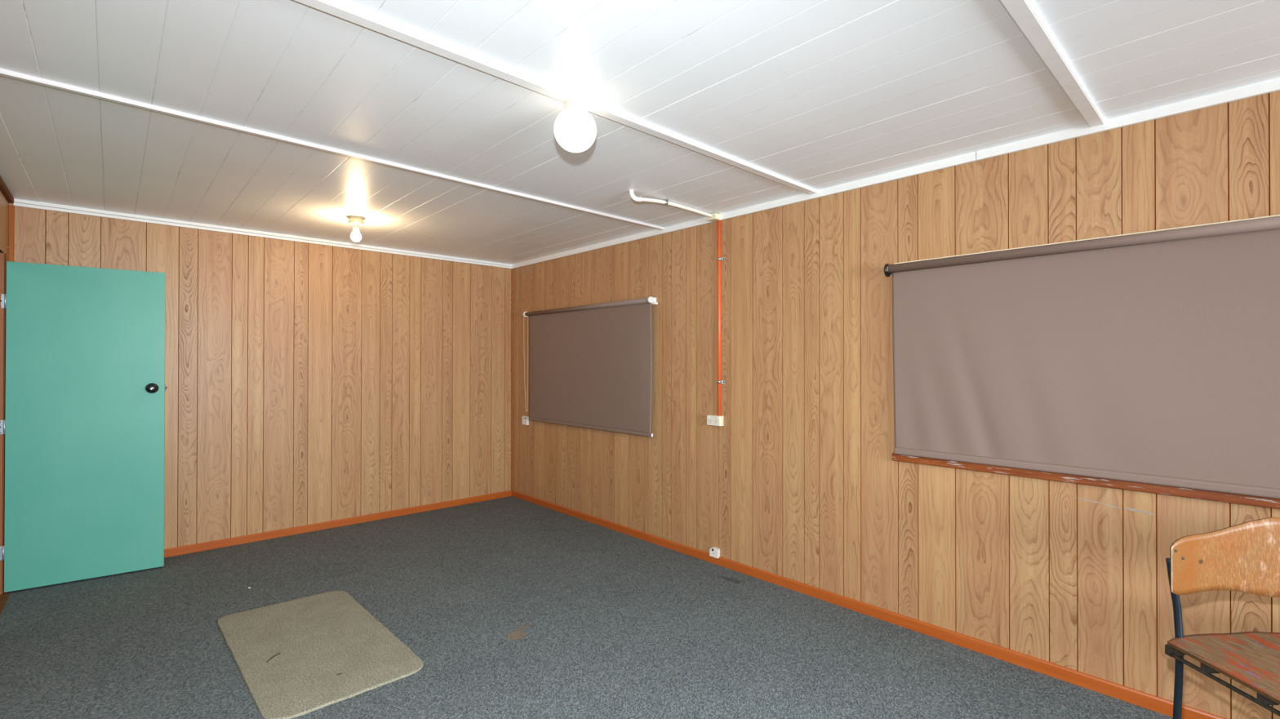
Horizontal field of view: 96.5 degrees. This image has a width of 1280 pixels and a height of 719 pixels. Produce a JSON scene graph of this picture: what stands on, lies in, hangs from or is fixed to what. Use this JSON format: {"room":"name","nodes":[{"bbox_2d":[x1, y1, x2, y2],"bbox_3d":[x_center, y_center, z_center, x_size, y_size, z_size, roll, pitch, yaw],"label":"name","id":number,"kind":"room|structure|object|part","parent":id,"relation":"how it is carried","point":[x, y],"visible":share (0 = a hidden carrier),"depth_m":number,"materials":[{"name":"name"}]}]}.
{"room":"empty room","nodes":[
{"label":"empty room","id":0,"kind":"room"},
{"bbox_2d":[0,189,8,595],"bbox_3d":[-3.646,0.198,3.170,0.100,2.408,0.965,0,0,-43],"label":"wall","id":1,"kind":"structure","parent":0,"point":[6,202],"depth_m":3.41,"materials":[{"name":"brown wood"}]},
{"bbox_2d":[0,247,8,594],"bbox_3d":[-3.635,0.351,3.147,0.126,2.102,0.956,0,0,-43],"label":"trim","id":2,"kind":"structure","parent":1,"relation":"attached to","point":[1,251],"depth_m":3.42,"materials":[{"name":"brown wood"}]},
{"bbox_2d":[0,592,10,615],"bbox_3d":[-3.588,1.415,3.095,0.174,0.034,0.785,0,0,-43],"label":"trim","id":3,"kind":"structure","parent":1,"relation":"attached to","point":[3,597],"depth_m":3.32,"materials":[{"name":"brown wood"}]},
{"bbox_2d":[0,261,167,592],"bbox_3d":[-3.506,0.403,3.610,0.796,1.980,0.103,0,0,-37],"label":"door","id":4,"kind":"structure","parent":1,"relation":"in","point":[83,425],"depth_m":3.62,"materials":[{"name":"green paint"}]},
{"bbox_3d":[-3.240,0.192,3.793,0.068,0.068,0.064,0,0,-37],"label":"knob","id":5,"kind":"part","parent":4,"relation":"part of","materials":[{"name":"black plastic"}]},
{"bbox_2d":[8,202,511,549],"bbox_3d":[-2.668,0.208,4.798,3.546,2.408,0.100,0,0,-43],"label":"wall","id":6,"kind":"structure","parent":0,"point":[307,384],"depth_m":4.68,"materials":[{"name":"brown wood"}]},
{"bbox_2d":[8,204,14,262],"bbox_3d":[-3.921,0.221,3.558,0.024,2.365,0.020,0,0,-43],"label":"trim","id":7,"kind":"structure","parent":6,"relation":"attached to","point":[11,208],"depth_m":3.56,"materials":[{"name":"brown wood"}]},
{"bbox_2d":[13,198,511,268],"bbox_3d":[-2.624,-0.977,4.761,3.541,0.045,0.022,0,0,-43],"label":"trim","id":8,"kind":"structure","parent":6,"relation":"attached to","point":[18,202],"depth_m":4.33,"materials":[{"name":"white paint"}]},
{"bbox_2d":[164,490,511,557],"bbox_3d":[-2.623,1.383,4.758,3.522,0.058,0.012,0,0,-43],"label":"baseboard","id":9,"kind":"structure","parent":6,"relation":"attached to","point":[172,552],"depth_m":4.74,"materials":[{"name":"brown wood"}]},
{"bbox_2d":[511,268,513,490],"bbox_3d":[-1.333,0.209,5.953,0.016,2.308,0.016,0,0,-43],"label":"trim","id":10,"kind":"structure","parent":6,"relation":"attached to","point":[512,269],"depth_m":5.95,"materials":[{"name":"brown wood"}]},
{"bbox_2d":[0,496,1172,718],"bbox_3d":[0.534,1.437,1.420,3.616,0.080,9.400,0,0,-43],"label":"floor","id":11,"kind":"structure","parent":0,"point":[511,607],"depth_m":2.85,"materials":[{"name":"grey carpet"}]},
{"bbox_2d":[217,591,423,718],"bbox_3d":[-1.621,1.397,2.836,0.647,0.010,1.267,0,0,-43],"label":"floor mat","id":12,"kind":"object","parent":11,"relation":"on","point":[317,638],"visible":1,"depth_m":2.71,"materials":[{"name":"beige carpet"}]},
{"bbox_2d":[1164,517,1279,718],"bbox_3d":[2.042,0.953,1.606,0.782,0.893,0.542,0,0,0],"label":"chair","id":13,"kind":"object","parent":11,"relation":"on","point":[1243,557],"visible":1,"depth_m":1.81,"materials":[{"name":"brown wood"}]},
{"bbox_3d":[1.716,1.014,1.833,0.042,0.759,0.084,0,0,44],"label":"leg","id":14,"kind":"part","parent":13,"relation":"part of","materials":[{"name":"black metal"}]},
{"bbox_3d":[2.042,0.898,1.597,0.782,0.037,0.505,0,0,0],"label":"seat","id":15,"kind":"part","parent":13,"relation":"part of","materials":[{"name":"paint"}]},
{"bbox_3d":[2.042,0.635,1.818,0.746,0.256,0.044,0,0,0],"label":"backrest","id":16,"kind":"part","parent":13,"relation":"part of","materials":[{"name":"brown wood"}]},
{"bbox_3d":[1.666,0.924,1.581,0.010,0.010,0.443,0,0,0],"label":"rail","id":17,"kind":"part","parent":13,"relation":"part of","materials":[{"name":"metal"}]},
{"bbox_2d":[0,0,1279,264],"bbox_3d":[0.489,-1.051,1.390,3.746,0.081,9.400,0,0,-43],"label":"ceiling","id":18,"kind":"structure","parent":0,"point":[818,95],"depth_m":2.20,"materials":[{"name":"white paint"}]},
{"bbox_2d":[0,68,663,230],"bbox_3d":[-1.085,-0.997,3.101,3.498,0.019,0.026,0,0,-44],"label":"trim","id":19,"kind":"structure","parent":18,"relation":"attached to","point":[5,73],"depth_m":2.55,"materials":[{"name":"white paint"}]},
{"bbox_2d":[346,214,365,241],"bbox_3d":[-1.995,-0.915,4.016,0.120,0.173,0.120,0,0,-43],"label":"light","id":20,"kind":"object","parent":18,"relation":"attached to","point":[356,221],"visible":1,"depth_m":3.99,"materials":[{"name":"white glass"}]},
{"bbox_3d":[-1.995,-0.875,4.016,0.069,0.092,0.069,0,0,-43],"label":"bulb","id":21,"kind":"part","parent":20,"relation":"part of","materials":[{"name":"white glass"}]},
{"bbox_3d":[-1.994,-0.996,4.017,0.120,0.011,0.120,0,0,-43],"label":"ceiling plate","id":22,"kind":"part","parent":20,"relation":"part of","materials":[{"name":"white plastic"}]},
{"bbox_2d":[294,0,817,194],"bbox_3d":[-0.253,-1.000,2.201,3.497,0.021,0.050,0,0,-43],"label":"trim","id":23,"kind":"structure","parent":18,"relation":"attached to","point":[335,7],"depth_m":2.01,"materials":[{"name":"white paint"}]},
{"bbox_2d":[553,97,596,152],"bbox_3d":[-0.249,-0.896,2.204,0.164,0.187,0.164,0,0,-43],"label":"globe light","id":24,"kind":"object","parent":18,"relation":"attached to","point":[575,128],"visible":1,"depth_m":2.15,"materials":[{"name":"white glass"}]},
{"bbox_2d":[628,190,712,217],"bbox_3d":[0.219,-0.971,3.627,0.756,0.072,0.050,0,0,-43],"label":"conduit pipe","id":25,"kind":"object","parent":18,"relation":"attached to","point":[665,202],"visible":1,"depth_m":3.57,"materials":[{"name":"white plastic"}]},
{"bbox_2d":[1000,0,1104,127],"bbox_3d":[0.647,-1.005,1.227,3.497,0.021,0.050,0,0,-43],"label":"trim","id":26,"kind":"structure","parent":18,"relation":"attached to","point":[1023,12],"depth_m":1.86,"materials":[{"name":"white paint"}]},
{"bbox_2d":[512,90,1279,718],"bbox_3d":[1.827,0.201,2.620,0.100,2.408,9.200,0,0,-43],"label":"wall","id":27,"kind":"structure","parent":0,"point":[800,481],"depth_m":3.11,"materials":[{"name":"brown wood"}]},
{"bbox_2d":[521,416,528,425],"bbox_3d":[-1.154,0.614,5.753,0.025,0.086,0.094,0,0,-43],"label":"control box","id":28,"kind":"object","parent":27,"relation":"attached to","point":[525,420],"visible":1,"depth_m":5.73,"materials":[{"name":"white plastic"}]},
{"bbox_2d":[523,296,657,437],"bbox_3d":[-0.512,0.058,5.017,0.083,1.076,1.824,0,0,-43],"label":"roller blind","id":29,"kind":"object","parent":27,"relation":"attached to","point":[590,366],"visible":1,"depth_m":4.88,"materials":[{"name":"grey fabric"}]},
{"bbox_3d":[-1.125,0.041,5.661,0.047,0.950,0.028,0,0,-43],"label":"bead chain","id":30,"kind":"part","parent":29,"relation":"part of","materials":[{"name":"plastic"}]},
{"bbox_2d":[706,213,721,222],"bbox_3d":[0.513,-0.973,3.920,0.076,0.041,0.074,0,0,-43],"label":"junction box","id":31,"kind":"object","parent":27,"relation":"attached to","point":[716,216],"visible":0.85,"depth_m":3.89,"materials":[{"name":"beige plastic"}]},
{"bbox_2d":[709,546,719,558],"bbox_3d":[0.514,1.329,3.940,0.024,0.062,0.072,0,0,-43],"label":"outlet","id":32,"kind":"object","parent":27,"relation":"attached to","point":[714,552],"visible":1,"depth_m":3.92,"materials":[{"name":"white plastic"}]},
{"bbox_2d":[706,414,723,426],"bbox_3d":[0.515,0.420,3.929,0.048,0.070,0.116,0,0,-43],"label":"power outlet","id":33,"kind":"object","parent":27,"relation":"attached to","point":[712,420],"visible":1,"depth_m":3.90,"materials":[{"name":"beige plastic"}]},
{"bbox_2d":[716,220,724,415],"bbox_3d":[0.552,-0.284,3.911,0.029,1.343,0.054,0,0,-43],"label":"conduit pipe","id":34,"kind":"object","parent":27,"relation":"attached to","point":[719,258],"visible":1,"depth_m":3.91,"materials":[{"name":"orange plastic"}]},
{"bbox_2d":[511,490,1226,718],"bbox_3d":[1.788,1.376,2.571,0.012,0.058,9.188,0,0,-43],"label":"baseboard","id":35,"kind":"structure","parent":27,"relation":"attached to","point":[1133,696],"depth_m":2.92,"materials":[{"name":"brown wood"}]},
{"bbox_2d":[511,77,1279,268],"bbox_3d":[1.785,-0.984,2.587,0.018,0.045,9.200,0,0,-43],"label":"trim","id":36,"kind":"structure","parent":27,"relation":"attached to","point":[1270,86],"depth_m":2.72,"materials":[{"name":"white paint"}]},
{"bbox_2d":[892,214,1279,509],"bbox_3d":[2.038,0.009,2.297,0.030,1.047,2.038,0,0,-43],"label":"window","id":37,"kind":"structure","parent":27,"relation":"in","point":[1130,486],"depth_m":2.38,"materials":[{"name":"glass"},{"name":"worn red-brown painted wood"}]},
{"bbox_2d":[884,215,1279,499],"bbox_3d":[2.001,-0.009,2.291,0.092,1.004,2.026,0,0,-43],"label":"roller blind","id":38,"kind":"object","parent":37,"relation":"attached to","point":[1150,357],"visible":1,"depth_m":2.37,"materials":[{"name":"beige fabric"}]},
{"bbox_3d":[2.037,0.512,2.295,0.030,0.040,2.038,0,0,-43],"label":"sill","id":39,"kind":"part","parent":37,"relation":"part of","materials":[{"name":"brown wood"}]},
{"bbox_3d":[2.044,-0.475,2.299,0.024,0.079,2.028,0,0,-43],"label":"head trim","id":40,"kind":"part","parent":37,"relation":"part of","materials":[{"name":"beige paint"}]},
{"bbox_2d":[1077,497,1155,515],"bbox_3d":[1.976,0.611,2.382,0.001,0.028,0.260,0,0,-43],"label":"trim","id":41,"kind":"structure","parent":27,"relation":"attached to","point":[1108,505],"depth_m":2.35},
{"bbox_3d":[-0.523,0.182,-0.209,0.100,2.408,8.235,0,0,-43],"label":"wall","id":42,"kind":"structure","parent":0,"visible":0},
{"bbox_2d":[0,176,13,203],"bbox_3d":[-0.796,-1.005,0.186,0.024,0.035,9.178,0,0,-43],"label":"trim","id":43,"kind":"structure","parent":42,"relation":"attached to","point":[3,188],"depth_m":3.34,"materials":[{"name":"brown wood"}]}
]}

